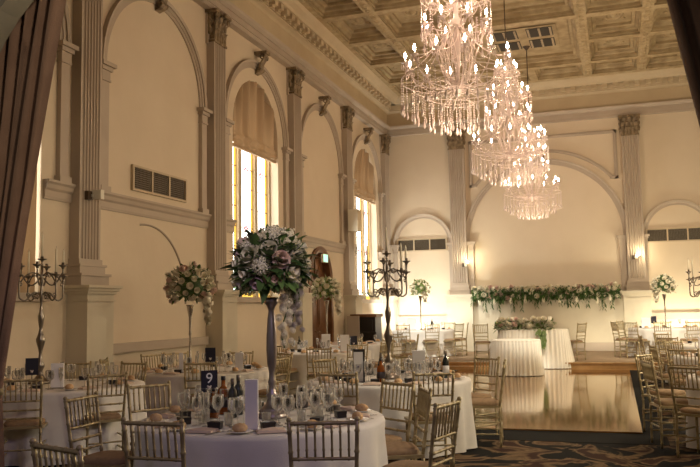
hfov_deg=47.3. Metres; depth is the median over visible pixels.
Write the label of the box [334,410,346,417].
gift box
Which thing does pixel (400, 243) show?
taper candle
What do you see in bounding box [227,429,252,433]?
plate
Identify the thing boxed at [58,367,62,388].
champagne flute
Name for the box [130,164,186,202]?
air vent
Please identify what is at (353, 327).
screen
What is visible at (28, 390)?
folded napkin
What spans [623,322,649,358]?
banquet chair
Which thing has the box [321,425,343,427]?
folded napkin
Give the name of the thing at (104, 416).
seat cushion
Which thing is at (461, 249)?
trim
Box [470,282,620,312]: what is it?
garland
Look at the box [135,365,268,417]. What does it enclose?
tablecloth
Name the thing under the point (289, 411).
wine glass
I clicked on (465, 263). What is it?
wall light
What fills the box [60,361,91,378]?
banquet chair
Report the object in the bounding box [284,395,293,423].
wine glass
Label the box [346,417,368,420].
plate
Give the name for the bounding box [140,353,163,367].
banquet chair
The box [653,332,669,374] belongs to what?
banquet chair
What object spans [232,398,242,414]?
wine glass
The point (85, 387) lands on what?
folded napkin
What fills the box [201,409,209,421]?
water tumbler
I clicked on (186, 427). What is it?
plate
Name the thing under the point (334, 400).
bread roll
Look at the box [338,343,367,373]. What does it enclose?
banquet chair
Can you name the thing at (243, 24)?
trim
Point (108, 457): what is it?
seat cushion
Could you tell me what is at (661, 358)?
banquet chair
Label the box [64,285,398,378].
column pedestals
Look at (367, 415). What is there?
folded napkin
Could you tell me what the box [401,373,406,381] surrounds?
water tumbler
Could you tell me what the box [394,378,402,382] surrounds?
bread roll
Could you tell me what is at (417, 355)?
menu card
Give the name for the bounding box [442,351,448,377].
wine bottle
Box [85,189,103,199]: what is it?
wall light
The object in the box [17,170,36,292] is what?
window
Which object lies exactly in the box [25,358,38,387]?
number sign
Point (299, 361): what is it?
tablecloth
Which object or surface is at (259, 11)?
trim
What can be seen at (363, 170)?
window blind
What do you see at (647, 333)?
tablecloth
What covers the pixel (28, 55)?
stage curtain
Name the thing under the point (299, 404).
wine glass
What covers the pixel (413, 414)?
seat cushion
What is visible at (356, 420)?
banquet chair
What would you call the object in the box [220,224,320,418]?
centrepiece
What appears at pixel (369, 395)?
tablecloth
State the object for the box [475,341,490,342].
seat cushion
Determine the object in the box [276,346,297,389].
banquet chair
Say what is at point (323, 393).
wine glass
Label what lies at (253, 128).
window blind
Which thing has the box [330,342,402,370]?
tablecloth
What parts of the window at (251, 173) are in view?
pane, pane, pane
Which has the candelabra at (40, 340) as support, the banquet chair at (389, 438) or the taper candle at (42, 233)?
the taper candle at (42, 233)
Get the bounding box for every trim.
[16,0,394,353]
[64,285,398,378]
[155,0,390,154]
[192,0,694,136]
[229,0,691,125]
[391,129,699,350]
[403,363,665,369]
[441,370,669,445]
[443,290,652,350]
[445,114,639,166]
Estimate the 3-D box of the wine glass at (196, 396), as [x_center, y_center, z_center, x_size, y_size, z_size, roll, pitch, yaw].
[-1.086,1.259,5.658,0.074,0.199,0.074,2,-6,-26]
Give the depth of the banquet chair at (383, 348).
14.84 m
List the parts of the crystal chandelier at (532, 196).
hanging rod, glass stem, crystal ring frame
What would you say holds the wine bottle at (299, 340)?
on the tablecloth at (299, 361)
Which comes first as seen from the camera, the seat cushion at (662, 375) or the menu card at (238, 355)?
the menu card at (238, 355)
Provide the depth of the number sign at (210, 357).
10.57 m
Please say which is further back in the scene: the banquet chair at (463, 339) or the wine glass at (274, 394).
the banquet chair at (463, 339)
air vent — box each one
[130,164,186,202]
[397,237,446,251]
[646,227,699,242]
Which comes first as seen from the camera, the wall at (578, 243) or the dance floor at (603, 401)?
the dance floor at (603, 401)
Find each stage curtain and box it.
[0,0,65,466]
[667,0,699,126]
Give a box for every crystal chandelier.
[400,0,518,136]
[471,0,549,186]
[503,46,562,219]
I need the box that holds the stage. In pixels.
[402,351,662,362]
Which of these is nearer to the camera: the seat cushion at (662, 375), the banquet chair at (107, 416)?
the banquet chair at (107, 416)
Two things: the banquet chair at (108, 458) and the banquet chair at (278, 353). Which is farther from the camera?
the banquet chair at (278, 353)
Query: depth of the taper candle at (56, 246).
9.31 m
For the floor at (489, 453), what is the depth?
8.30 m
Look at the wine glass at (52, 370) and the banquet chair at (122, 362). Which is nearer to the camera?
the wine glass at (52, 370)
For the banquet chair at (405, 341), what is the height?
0.942 m
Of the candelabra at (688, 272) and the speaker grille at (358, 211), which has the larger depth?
the speaker grille at (358, 211)
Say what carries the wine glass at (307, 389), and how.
on the tablecloth at (222, 448)
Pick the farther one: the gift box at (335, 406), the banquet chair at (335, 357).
the banquet chair at (335, 357)
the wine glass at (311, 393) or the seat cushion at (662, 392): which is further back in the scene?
the seat cushion at (662, 392)
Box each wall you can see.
[0,0,33,51]
[4,0,383,379]
[388,111,699,328]
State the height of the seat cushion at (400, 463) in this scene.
0.052 m
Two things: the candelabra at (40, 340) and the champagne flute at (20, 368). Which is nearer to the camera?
the champagne flute at (20, 368)
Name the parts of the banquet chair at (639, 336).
leg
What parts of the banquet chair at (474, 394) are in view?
leg, leg, backrest, leg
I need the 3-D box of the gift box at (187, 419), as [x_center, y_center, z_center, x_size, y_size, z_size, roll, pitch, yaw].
[-1.195,1.346,5.751,0.074,0.048,0.094,3,-7,-35]
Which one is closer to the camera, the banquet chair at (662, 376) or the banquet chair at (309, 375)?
the banquet chair at (662, 376)
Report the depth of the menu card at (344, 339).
15.00 m
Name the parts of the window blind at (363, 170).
rail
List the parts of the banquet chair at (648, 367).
leg, backrest, leg, seat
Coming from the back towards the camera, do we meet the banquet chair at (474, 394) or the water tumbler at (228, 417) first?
the banquet chair at (474, 394)
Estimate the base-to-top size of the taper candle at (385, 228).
0.300 m
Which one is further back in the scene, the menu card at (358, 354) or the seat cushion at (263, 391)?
the seat cushion at (263, 391)
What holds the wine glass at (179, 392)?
on the tablecloth at (222, 448)
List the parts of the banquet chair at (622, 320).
backrest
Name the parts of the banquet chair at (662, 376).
backrest, leg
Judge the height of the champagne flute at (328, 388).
0.229 m
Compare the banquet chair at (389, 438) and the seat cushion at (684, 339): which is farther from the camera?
the seat cushion at (684, 339)
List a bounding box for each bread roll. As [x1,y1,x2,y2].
[6,385,16,390]
[65,384,73,388]
[149,413,161,420]
[169,405,180,412]
[232,423,247,431]
[307,419,317,427]
[325,398,336,404]
[352,411,362,419]
[355,403,367,410]
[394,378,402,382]
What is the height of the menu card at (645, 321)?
0.280 m
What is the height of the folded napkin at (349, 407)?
0.030 m
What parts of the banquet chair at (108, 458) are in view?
leg, backrest, leg, seat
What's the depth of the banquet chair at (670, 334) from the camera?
19.85 m
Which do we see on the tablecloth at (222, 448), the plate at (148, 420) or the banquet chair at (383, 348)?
the plate at (148, 420)
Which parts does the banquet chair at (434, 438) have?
leg, backrest, leg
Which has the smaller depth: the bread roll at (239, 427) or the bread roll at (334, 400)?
the bread roll at (239, 427)
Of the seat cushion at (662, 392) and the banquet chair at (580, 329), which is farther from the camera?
the banquet chair at (580, 329)
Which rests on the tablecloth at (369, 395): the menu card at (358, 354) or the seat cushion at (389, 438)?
the menu card at (358, 354)
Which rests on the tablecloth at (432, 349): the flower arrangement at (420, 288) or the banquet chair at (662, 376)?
the flower arrangement at (420, 288)
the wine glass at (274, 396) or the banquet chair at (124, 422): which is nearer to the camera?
the banquet chair at (124, 422)
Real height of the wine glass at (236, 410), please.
0.199 m
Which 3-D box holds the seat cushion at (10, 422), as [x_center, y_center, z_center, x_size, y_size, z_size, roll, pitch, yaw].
[-3.300,1.905,8.102,0.386,0.052,0.380,0,-6,-13]
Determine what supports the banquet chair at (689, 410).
on the floor at (489, 453)
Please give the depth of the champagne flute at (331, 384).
6.19 m
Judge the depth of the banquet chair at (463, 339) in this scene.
22.86 m
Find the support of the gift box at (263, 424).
on the tablecloth at (222, 448)
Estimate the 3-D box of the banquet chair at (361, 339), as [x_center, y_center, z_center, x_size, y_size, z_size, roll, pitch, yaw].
[-0.015,2.636,16.398,0.440,0.942,0.493,-3,-6,24]
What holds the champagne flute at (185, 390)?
on the tablecloth at (222, 448)
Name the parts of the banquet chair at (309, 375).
leg, backrest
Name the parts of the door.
transom panel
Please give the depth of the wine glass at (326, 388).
6.05 m
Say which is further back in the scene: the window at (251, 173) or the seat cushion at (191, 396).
the window at (251, 173)
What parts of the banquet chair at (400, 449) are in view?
seat, leg, backrest, leg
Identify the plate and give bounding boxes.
[144,419,167,421]
[165,426,190,430]
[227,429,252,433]
[299,425,321,429]
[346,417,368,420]
[351,409,371,411]
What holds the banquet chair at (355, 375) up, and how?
on the floor at (489, 453)
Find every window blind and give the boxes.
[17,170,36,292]
[233,80,276,162]
[354,149,375,203]
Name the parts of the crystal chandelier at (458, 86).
arm, arm, arm, glass stem, arm, arm, arm, arm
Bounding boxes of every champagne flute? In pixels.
[20,368,24,388]
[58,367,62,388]
[184,389,189,409]
[195,385,200,414]
[202,393,208,426]
[296,392,302,412]
[307,380,311,408]
[327,387,333,419]
[330,383,335,413]
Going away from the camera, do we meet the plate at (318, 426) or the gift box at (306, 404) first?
the plate at (318, 426)
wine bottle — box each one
[228,378,236,417]
[235,375,242,414]
[297,336,300,351]
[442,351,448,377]
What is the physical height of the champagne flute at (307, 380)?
0.229 m
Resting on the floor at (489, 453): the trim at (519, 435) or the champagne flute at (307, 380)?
the trim at (519, 435)
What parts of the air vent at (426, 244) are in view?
louvre panel, louvre panel, louvre panel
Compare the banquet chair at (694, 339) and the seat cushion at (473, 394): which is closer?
the seat cushion at (473, 394)
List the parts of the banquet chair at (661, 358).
leg, backrest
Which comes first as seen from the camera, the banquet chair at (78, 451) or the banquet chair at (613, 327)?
the banquet chair at (78, 451)
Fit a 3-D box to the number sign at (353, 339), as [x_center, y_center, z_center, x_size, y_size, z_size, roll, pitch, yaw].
[0.073,2.116,15.389,0.123,0.285,0.070,-3,-6,23]
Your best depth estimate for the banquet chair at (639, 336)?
15.53 m
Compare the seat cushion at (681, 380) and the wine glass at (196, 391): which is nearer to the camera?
the wine glass at (196, 391)
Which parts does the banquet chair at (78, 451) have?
leg, leg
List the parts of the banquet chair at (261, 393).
backrest, leg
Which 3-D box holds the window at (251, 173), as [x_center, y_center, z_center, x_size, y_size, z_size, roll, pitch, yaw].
[-2.215,-0.943,17.061,0.100,4.610,2.260,-3,-6,18]
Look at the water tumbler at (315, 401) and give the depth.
6.22 m
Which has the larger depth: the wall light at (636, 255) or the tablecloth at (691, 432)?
the wall light at (636, 255)
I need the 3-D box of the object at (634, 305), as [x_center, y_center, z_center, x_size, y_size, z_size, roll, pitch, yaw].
[6.008,2.784,24.422,6.250,1.940,0.430,-3,-6,18]
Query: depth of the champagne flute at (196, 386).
6.23 m
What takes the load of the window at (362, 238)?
in the wall at (154, 99)
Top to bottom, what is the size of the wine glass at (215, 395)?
0.199 m
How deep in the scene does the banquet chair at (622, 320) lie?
21.83 m
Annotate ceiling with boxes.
[298,0,683,96]
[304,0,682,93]
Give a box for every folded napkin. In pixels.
[19,388,39,391]
[78,386,98,389]
[160,413,175,418]
[163,372,179,373]
[185,427,219,432]
[256,427,286,433]
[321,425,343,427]
[340,405,354,409]
[362,413,369,417]
[363,382,380,384]
[407,381,426,383]
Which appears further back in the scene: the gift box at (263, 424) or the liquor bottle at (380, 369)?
the liquor bottle at (380, 369)
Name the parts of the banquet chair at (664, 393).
leg, backrest, leg, seat, leg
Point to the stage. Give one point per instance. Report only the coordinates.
(591, 356)
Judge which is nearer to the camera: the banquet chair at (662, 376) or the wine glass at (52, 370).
the wine glass at (52, 370)
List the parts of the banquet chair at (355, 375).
leg, leg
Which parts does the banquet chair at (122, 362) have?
leg, leg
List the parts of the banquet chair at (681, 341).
leg, backrest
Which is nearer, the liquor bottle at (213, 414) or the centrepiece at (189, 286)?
the liquor bottle at (213, 414)
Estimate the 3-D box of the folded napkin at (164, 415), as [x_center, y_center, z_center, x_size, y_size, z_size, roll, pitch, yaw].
[-1.421,1.393,6.126,0.120,0.030,0.200,-2,-5,5]
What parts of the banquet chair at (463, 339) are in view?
leg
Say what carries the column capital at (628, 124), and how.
attached to the wall at (578, 243)
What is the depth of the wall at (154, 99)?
13.38 m
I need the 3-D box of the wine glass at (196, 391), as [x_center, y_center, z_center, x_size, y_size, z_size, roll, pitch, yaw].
[-1.140,1.294,6.021,0.074,0.199,0.074,-2,-5,10]
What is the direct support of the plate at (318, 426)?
on the tablecloth at (222, 448)
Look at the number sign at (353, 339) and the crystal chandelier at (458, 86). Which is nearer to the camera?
the crystal chandelier at (458, 86)
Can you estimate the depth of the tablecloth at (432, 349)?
22.41 m
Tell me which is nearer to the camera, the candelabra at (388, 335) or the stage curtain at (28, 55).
the stage curtain at (28, 55)
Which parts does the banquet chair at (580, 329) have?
leg, backrest, leg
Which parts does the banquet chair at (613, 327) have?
leg, backrest, leg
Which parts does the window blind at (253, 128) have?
rail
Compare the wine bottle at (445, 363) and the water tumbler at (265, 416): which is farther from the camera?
the wine bottle at (445, 363)
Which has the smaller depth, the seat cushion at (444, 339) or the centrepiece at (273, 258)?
the centrepiece at (273, 258)
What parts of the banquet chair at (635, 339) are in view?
leg, backrest, leg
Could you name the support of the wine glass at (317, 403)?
on the tablecloth at (222, 448)
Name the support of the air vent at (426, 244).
in the wall at (578, 243)
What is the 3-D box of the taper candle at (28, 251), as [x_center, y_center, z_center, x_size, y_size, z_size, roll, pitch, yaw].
[-3.889,0.340,9.662,0.020,0.300,0.020,-6,-7,41]
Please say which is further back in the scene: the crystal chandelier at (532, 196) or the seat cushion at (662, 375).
the crystal chandelier at (532, 196)
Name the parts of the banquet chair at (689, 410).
leg, backrest, seat, leg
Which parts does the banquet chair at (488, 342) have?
backrest, leg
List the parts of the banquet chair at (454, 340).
leg, backrest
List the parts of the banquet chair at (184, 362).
leg, backrest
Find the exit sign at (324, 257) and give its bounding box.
[315,254,327,262]
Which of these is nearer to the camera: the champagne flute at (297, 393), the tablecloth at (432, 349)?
the champagne flute at (297, 393)
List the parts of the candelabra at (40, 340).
arm, arm, stem, arm, arm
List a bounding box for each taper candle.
[27,251,29,273]
[41,233,43,255]
[55,246,56,271]
[366,244,367,268]
[385,228,386,250]
[400,243,401,267]
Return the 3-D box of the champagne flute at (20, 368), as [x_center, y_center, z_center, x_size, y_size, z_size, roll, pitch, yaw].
[-3.553,1.573,8.662,0.057,0.229,0.060,3,-7,-38]
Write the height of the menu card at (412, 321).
0.340 m
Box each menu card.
[50,363,64,388]
[179,353,183,372]
[235,352,242,370]
[245,379,259,431]
[322,334,329,352]
[340,335,349,351]
[353,349,364,382]
[407,318,415,329]
[412,350,425,380]
[641,317,650,327]
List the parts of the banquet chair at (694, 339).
leg, backrest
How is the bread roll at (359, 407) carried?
on the plate at (354, 410)
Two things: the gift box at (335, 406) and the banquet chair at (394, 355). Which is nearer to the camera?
the gift box at (335, 406)
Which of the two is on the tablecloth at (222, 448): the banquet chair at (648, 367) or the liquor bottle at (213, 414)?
the liquor bottle at (213, 414)
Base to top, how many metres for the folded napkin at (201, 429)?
0.030 m
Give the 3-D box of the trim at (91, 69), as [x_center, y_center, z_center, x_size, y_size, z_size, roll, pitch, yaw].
[-1.976,-0.446,16.938,0.585,7.250,20.330,-3,-6,18]
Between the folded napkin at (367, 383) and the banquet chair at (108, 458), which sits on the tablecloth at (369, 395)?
the folded napkin at (367, 383)
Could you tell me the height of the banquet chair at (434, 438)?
0.942 m
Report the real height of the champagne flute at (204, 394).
0.229 m
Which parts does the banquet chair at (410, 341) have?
backrest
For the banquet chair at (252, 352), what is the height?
0.942 m
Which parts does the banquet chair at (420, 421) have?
leg, seat, backrest, leg, leg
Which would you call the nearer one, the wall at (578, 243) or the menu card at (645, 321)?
the menu card at (645, 321)
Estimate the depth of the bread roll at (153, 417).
5.82 m
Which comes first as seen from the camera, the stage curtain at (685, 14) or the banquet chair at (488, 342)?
the stage curtain at (685, 14)
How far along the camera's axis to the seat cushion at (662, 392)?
9.60 m
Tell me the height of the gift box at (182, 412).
0.048 m
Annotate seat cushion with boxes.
[4,418,45,426]
[83,450,133,465]
[84,412,120,420]
[187,395,211,400]
[258,389,278,394]
[382,460,444,466]
[385,434,401,441]
[386,441,418,455]
[412,412,447,420]
[423,339,437,341]
[444,339,459,340]
[471,392,491,397]
[472,398,498,405]
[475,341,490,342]
[629,338,647,340]
[646,389,685,395]
[653,398,687,405]
[658,373,685,377]
[676,379,685,383]
[680,338,697,340]
[680,405,699,414]
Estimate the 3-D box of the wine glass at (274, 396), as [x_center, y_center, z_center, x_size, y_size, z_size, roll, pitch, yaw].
[-0.500,1.241,5.586,0.074,0.199,0.074,0,-5,-8]
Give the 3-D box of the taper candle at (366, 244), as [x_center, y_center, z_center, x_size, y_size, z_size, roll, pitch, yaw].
[0.194,0.255,9.149,0.020,0.300,0.020,-6,-7,41]
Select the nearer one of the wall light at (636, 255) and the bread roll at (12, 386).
the bread roll at (12, 386)
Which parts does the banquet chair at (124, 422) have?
leg, leg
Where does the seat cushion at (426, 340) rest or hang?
on the banquet chair at (427, 340)
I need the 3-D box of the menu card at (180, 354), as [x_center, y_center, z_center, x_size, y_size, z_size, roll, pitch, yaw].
[-2.240,1.716,10.588,0.066,0.260,0.076,0,-5,-10]
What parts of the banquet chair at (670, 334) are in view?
backrest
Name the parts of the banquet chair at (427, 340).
leg, backrest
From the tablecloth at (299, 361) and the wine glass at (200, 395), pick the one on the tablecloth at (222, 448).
the wine glass at (200, 395)
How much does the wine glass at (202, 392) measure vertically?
0.199 m
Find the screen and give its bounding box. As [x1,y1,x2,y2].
[347,316,359,341]
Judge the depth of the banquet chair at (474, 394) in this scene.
9.74 m
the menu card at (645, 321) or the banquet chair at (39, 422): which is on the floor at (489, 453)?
the banquet chair at (39, 422)
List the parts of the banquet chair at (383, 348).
backrest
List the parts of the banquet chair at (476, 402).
seat, leg, leg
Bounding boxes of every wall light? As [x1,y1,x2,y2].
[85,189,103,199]
[462,260,467,266]
[632,253,639,259]
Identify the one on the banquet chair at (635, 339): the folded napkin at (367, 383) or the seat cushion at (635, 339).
the seat cushion at (635, 339)
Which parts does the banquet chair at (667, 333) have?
backrest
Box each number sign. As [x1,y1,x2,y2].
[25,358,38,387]
[201,370,217,391]
[205,348,215,369]
[350,336,356,344]
[651,316,656,322]
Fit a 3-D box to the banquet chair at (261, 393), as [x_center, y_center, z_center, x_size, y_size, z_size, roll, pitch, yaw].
[-1.103,2.109,10.623,0.493,0.942,0.440,-3,-6,24]
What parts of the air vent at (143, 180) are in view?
louvre panel, louvre panel, louvre panel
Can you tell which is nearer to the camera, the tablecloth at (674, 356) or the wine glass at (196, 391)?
the wine glass at (196, 391)
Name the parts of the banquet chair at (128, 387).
leg, backrest, leg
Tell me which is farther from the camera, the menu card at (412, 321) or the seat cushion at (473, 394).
the menu card at (412, 321)
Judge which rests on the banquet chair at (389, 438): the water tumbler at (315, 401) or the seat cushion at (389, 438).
the seat cushion at (389, 438)
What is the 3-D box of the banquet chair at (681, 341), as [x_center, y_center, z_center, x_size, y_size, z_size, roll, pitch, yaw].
[5.461,2.213,12.985,0.440,0.942,0.493,1,-6,-25]
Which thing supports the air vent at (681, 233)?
in the wall at (578, 243)
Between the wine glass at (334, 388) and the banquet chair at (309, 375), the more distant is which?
the banquet chair at (309, 375)
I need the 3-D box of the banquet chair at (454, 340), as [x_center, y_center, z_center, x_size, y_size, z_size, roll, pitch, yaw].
[2.907,2.990,22.463,0.493,0.942,0.440,-6,-8,45]
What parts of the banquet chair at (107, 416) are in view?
leg, seat, backrest, leg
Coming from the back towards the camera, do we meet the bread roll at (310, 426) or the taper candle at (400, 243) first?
the taper candle at (400, 243)
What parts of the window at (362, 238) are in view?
pane, pane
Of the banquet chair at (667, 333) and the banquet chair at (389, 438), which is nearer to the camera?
the banquet chair at (389, 438)
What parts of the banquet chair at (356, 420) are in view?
leg, leg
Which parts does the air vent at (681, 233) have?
louvre panel, louvre panel, louvre panel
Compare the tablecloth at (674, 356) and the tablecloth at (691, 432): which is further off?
the tablecloth at (674, 356)
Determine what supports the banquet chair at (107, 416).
on the floor at (489, 453)
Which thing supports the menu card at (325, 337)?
on the tablecloth at (299, 361)
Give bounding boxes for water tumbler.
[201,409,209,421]
[224,412,232,425]
[258,398,261,408]
[261,412,270,420]
[287,398,294,409]
[297,409,305,420]
[310,400,316,412]
[315,404,323,415]
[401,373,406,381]
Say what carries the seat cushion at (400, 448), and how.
on the banquet chair at (400, 449)
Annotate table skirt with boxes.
[489,339,544,375]
[497,329,574,368]
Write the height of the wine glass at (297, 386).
0.199 m
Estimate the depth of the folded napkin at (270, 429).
5.25 m
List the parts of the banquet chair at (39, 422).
backrest, seat, leg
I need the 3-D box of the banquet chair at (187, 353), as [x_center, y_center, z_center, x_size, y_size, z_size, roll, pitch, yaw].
[-2.568,2.284,12.190,0.440,0.942,0.493,3,-6,-34]
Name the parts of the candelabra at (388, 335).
arm, arm, stem, arm, arm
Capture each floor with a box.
[8,370,699,466]
[455,369,642,433]
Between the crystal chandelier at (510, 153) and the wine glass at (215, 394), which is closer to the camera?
the wine glass at (215, 394)
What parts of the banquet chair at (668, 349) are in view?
leg, backrest, leg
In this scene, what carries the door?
in the wall at (154, 99)
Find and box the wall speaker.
[348,209,360,231]
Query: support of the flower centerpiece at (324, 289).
on the tablecloth at (299, 361)
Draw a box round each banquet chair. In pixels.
[3,376,47,466]
[29,438,83,466]
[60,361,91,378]
[63,391,133,466]
[81,371,127,454]
[99,357,110,377]
[119,361,147,381]
[121,417,185,466]
[126,380,171,466]
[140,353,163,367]
[163,351,188,367]
[183,361,216,409]
[229,351,253,363]
[258,356,289,396]
[275,351,292,401]
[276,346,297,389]
[286,416,359,466]
[306,347,331,401]
[311,356,337,377]
[318,371,358,405]
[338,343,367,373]
[349,338,362,347]
[368,342,386,369]
[372,339,393,365]
[379,379,414,459]
[382,335,406,369]
[382,397,461,466]
[386,384,432,460]
[393,354,412,372]
[396,324,415,352]
[401,334,418,369]
[404,370,454,466]
[422,324,439,357]
[443,323,463,356]
[444,322,454,328]
[455,322,468,355]
[471,355,499,433]
[472,324,490,360]
[472,359,506,447]
[570,322,586,360]
[610,321,634,357]
[617,320,626,354]
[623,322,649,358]
[634,352,685,434]
[638,335,669,383]
[640,358,687,448]
[648,344,685,409]
[653,321,671,350]
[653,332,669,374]
[657,336,678,384]
[663,340,683,387]
[667,348,699,410]
[667,364,699,457]
[679,321,699,341]
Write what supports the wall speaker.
attached to the wall at (154, 99)
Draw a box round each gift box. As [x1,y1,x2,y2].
[177,416,191,424]
[180,410,190,416]
[207,421,222,428]
[260,420,275,428]
[295,401,307,407]
[310,416,323,420]
[325,404,339,411]
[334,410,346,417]
[404,378,412,382]
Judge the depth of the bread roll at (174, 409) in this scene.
6.29 m
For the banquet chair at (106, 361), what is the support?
on the floor at (489, 453)
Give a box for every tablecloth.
[2,378,146,466]
[133,404,387,466]
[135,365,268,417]
[276,349,371,394]
[308,373,477,459]
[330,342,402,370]
[391,329,456,356]
[628,327,699,357]
[665,342,698,382]
[673,354,698,391]
[686,374,699,448]
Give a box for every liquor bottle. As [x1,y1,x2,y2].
[209,388,218,417]
[217,376,228,414]
[377,358,384,381]
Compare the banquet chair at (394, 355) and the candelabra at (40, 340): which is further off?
the banquet chair at (394, 355)
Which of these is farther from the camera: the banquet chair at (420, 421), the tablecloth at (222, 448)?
the banquet chair at (420, 421)
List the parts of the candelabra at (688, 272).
arm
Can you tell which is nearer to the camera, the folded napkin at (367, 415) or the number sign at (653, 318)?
the folded napkin at (367, 415)
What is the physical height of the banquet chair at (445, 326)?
0.942 m
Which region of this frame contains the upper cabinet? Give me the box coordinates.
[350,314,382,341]
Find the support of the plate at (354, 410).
on the tablecloth at (222, 448)
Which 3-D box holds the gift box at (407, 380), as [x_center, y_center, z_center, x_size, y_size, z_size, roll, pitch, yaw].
[0.645,1.583,8.605,0.094,0.048,0.074,1,-6,-25]
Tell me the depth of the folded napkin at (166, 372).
10.36 m
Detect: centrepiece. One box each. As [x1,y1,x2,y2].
[163,261,216,369]
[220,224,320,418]
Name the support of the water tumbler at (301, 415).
on the tablecloth at (222, 448)
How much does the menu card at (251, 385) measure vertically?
0.340 m
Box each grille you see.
[357,210,360,229]
[486,24,559,52]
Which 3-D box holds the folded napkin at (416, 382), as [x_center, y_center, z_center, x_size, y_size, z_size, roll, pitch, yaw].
[0.706,1.575,8.456,0.200,0.030,0.120,2,-6,-31]
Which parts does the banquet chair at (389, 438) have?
leg, backrest, leg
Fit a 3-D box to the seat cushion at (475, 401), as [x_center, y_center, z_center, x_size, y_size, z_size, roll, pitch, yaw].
[1.503,1.911,9.085,0.380,0.052,0.386,-2,-6,12]
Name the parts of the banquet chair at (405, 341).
backrest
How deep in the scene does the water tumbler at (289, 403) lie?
6.41 m
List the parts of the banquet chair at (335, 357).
leg, leg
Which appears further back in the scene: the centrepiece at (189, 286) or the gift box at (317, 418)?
the centrepiece at (189, 286)
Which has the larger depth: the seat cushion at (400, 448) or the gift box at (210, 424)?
the seat cushion at (400, 448)
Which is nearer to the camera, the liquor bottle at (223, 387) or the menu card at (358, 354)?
the liquor bottle at (223, 387)
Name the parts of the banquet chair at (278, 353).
backrest, leg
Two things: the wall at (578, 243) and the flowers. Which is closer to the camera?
the flowers
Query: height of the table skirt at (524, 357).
0.768 m
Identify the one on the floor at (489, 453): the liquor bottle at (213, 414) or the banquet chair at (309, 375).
the banquet chair at (309, 375)
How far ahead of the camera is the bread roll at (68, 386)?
8.41 m
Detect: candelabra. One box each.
[18,256,67,383]
[363,251,410,378]
[686,270,699,296]
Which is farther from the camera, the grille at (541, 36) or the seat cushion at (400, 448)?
the grille at (541, 36)
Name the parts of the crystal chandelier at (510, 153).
hanging rod, glass stem, crystal ring frame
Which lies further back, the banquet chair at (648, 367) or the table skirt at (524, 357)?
the table skirt at (524, 357)
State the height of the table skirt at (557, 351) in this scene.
0.938 m
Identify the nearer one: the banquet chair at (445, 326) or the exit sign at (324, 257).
the exit sign at (324, 257)
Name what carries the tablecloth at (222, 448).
on the round table
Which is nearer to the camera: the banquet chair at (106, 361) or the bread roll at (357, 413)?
the bread roll at (357, 413)
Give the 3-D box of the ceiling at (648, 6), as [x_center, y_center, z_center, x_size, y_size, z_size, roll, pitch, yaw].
[2.658,-5.460,15.427,9.190,0.022,19.930,-3,-6,18]
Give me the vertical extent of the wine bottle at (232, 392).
0.292 m
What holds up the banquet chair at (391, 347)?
on the floor at (489, 453)
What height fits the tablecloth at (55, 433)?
0.730 m
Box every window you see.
[233,142,270,296]
[354,197,371,298]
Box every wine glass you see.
[47,370,53,389]
[178,392,186,407]
[192,396,201,425]
[194,391,202,418]
[198,392,206,420]
[199,395,207,423]
[212,395,222,411]
[214,394,223,421]
[228,397,238,427]
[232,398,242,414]
[271,394,280,423]
[273,396,282,425]
[279,384,287,409]
[282,397,292,426]
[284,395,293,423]
[297,386,305,400]
[297,392,306,419]
[306,389,315,415]
[310,391,318,415]
[311,393,320,408]
[321,388,329,415]
[323,393,332,420]
[334,388,342,402]
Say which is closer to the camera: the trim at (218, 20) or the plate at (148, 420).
the plate at (148, 420)
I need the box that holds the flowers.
[493,316,555,348]
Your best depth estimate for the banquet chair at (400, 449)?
6.06 m
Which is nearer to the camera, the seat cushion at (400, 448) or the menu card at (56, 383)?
the seat cushion at (400, 448)
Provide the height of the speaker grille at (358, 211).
0.540 m
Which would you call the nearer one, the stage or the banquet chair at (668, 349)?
the banquet chair at (668, 349)
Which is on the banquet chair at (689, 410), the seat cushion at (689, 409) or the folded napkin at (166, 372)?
the seat cushion at (689, 409)
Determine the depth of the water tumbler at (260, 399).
6.45 m
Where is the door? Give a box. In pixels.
[308,246,333,348]
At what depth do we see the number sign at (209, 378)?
6.35 m
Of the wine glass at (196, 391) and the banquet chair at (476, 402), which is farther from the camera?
the banquet chair at (476, 402)
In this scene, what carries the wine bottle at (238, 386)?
on the tablecloth at (222, 448)
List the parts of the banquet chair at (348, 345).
leg, backrest, leg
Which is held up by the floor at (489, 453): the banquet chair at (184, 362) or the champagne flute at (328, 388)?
the banquet chair at (184, 362)
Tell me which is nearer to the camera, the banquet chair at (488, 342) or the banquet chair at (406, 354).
the banquet chair at (406, 354)
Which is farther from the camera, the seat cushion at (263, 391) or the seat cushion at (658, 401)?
the seat cushion at (263, 391)
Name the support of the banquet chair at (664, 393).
on the floor at (489, 453)
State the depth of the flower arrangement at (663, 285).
21.04 m
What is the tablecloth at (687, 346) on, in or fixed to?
on the round table
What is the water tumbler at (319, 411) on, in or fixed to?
on the tablecloth at (222, 448)
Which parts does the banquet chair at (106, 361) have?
backrest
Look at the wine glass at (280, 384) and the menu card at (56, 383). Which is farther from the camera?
the menu card at (56, 383)

